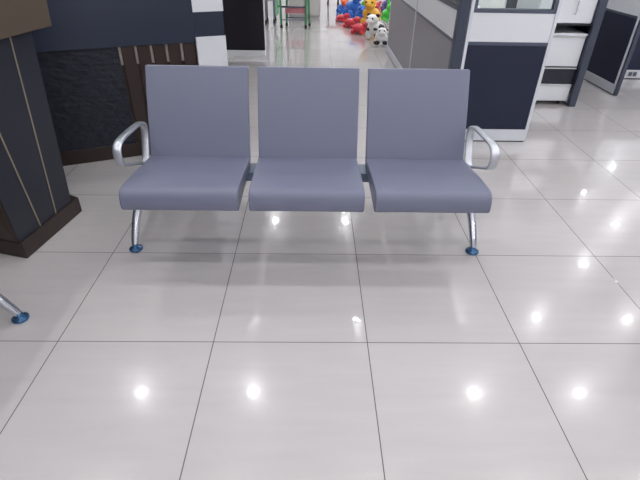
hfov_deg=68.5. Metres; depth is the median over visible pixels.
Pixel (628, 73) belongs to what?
outlet
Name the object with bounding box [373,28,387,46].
toy
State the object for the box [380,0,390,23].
toy
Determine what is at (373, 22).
toy
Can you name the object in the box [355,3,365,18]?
toy
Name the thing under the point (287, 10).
shelf
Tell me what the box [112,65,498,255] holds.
bench
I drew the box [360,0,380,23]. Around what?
toy
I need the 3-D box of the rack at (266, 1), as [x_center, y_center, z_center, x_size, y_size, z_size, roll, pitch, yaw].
[-0.845,-4.345,7.839,0.174,1.300,0.444,0,33,-1]
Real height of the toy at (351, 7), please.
0.438 m
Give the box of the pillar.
[0,0,81,257]
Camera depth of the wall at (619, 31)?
4.74 m
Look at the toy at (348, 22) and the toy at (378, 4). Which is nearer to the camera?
the toy at (348, 22)
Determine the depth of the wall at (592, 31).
4.19 m
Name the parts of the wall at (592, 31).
post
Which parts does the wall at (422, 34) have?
rail, panel, rail, panel, panel, rail, panel, rail, corner post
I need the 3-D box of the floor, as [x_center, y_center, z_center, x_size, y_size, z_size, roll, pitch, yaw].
[2.137,-2.196,5.900,11.600,0.060,19.200,0,33,-1]
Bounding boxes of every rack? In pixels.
[264,0,276,23]
[275,0,310,27]
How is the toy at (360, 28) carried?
on the floor
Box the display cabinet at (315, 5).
[288,0,320,18]
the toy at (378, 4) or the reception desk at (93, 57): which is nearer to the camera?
the reception desk at (93, 57)
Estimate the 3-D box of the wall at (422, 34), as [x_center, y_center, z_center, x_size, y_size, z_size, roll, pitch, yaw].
[0.943,-2.232,4.573,0.067,1.420,3.194,0,33,-1]
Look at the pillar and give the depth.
2.20 m
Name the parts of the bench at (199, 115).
armrest, leg, seat, backrest, joint plate, seat, backrest, joint plate, backrest, seat, leg, armrest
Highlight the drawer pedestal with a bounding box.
[536,25,587,102]
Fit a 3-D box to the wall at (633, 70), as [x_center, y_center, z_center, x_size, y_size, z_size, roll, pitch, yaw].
[3.776,-2.420,4.943,1.500,1.420,0.060,0,33,-1]
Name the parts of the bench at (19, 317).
leg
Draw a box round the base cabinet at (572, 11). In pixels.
[516,0,597,23]
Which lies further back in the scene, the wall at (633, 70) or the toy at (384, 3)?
the toy at (384, 3)
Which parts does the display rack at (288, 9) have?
panel, leg, leg, leg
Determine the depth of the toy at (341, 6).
8.96 m
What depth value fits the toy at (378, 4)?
8.38 m
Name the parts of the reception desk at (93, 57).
stone panel, skirting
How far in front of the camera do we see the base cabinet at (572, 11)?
4.01 m
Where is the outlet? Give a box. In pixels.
[626,71,638,76]
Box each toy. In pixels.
[335,13,350,21]
[336,0,347,13]
[343,0,360,18]
[343,16,360,27]
[351,21,366,34]
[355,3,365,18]
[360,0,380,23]
[365,13,387,38]
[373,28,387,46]
[375,1,381,15]
[380,0,390,12]
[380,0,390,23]
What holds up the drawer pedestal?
on the floor
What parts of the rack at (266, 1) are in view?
leg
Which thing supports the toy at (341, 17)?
on the floor
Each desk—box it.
[31,0,227,165]
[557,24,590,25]
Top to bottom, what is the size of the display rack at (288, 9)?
1.001 m
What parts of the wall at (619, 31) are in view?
rail, panel, rail, panel, post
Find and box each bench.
[0,294,29,323]
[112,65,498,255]
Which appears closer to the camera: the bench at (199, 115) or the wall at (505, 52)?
the bench at (199, 115)
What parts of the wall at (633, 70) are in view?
rail, panel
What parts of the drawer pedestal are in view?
drawer, drawer, drawer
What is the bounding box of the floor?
[0,0,639,479]
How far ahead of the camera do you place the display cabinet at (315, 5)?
8.38 m
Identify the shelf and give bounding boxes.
[285,8,304,13]
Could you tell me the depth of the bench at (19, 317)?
1.89 m
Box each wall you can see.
[222,0,265,56]
[386,0,470,68]
[460,0,562,141]
[504,0,608,106]
[584,0,639,95]
[624,35,639,78]
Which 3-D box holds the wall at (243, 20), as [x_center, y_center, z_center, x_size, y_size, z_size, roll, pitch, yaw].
[-1.244,-2.867,5.628,1.120,1.250,0.058,0,33,-1]
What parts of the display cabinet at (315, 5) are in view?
door, door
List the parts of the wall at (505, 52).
rail, panel, rail, panel, rail, glass frame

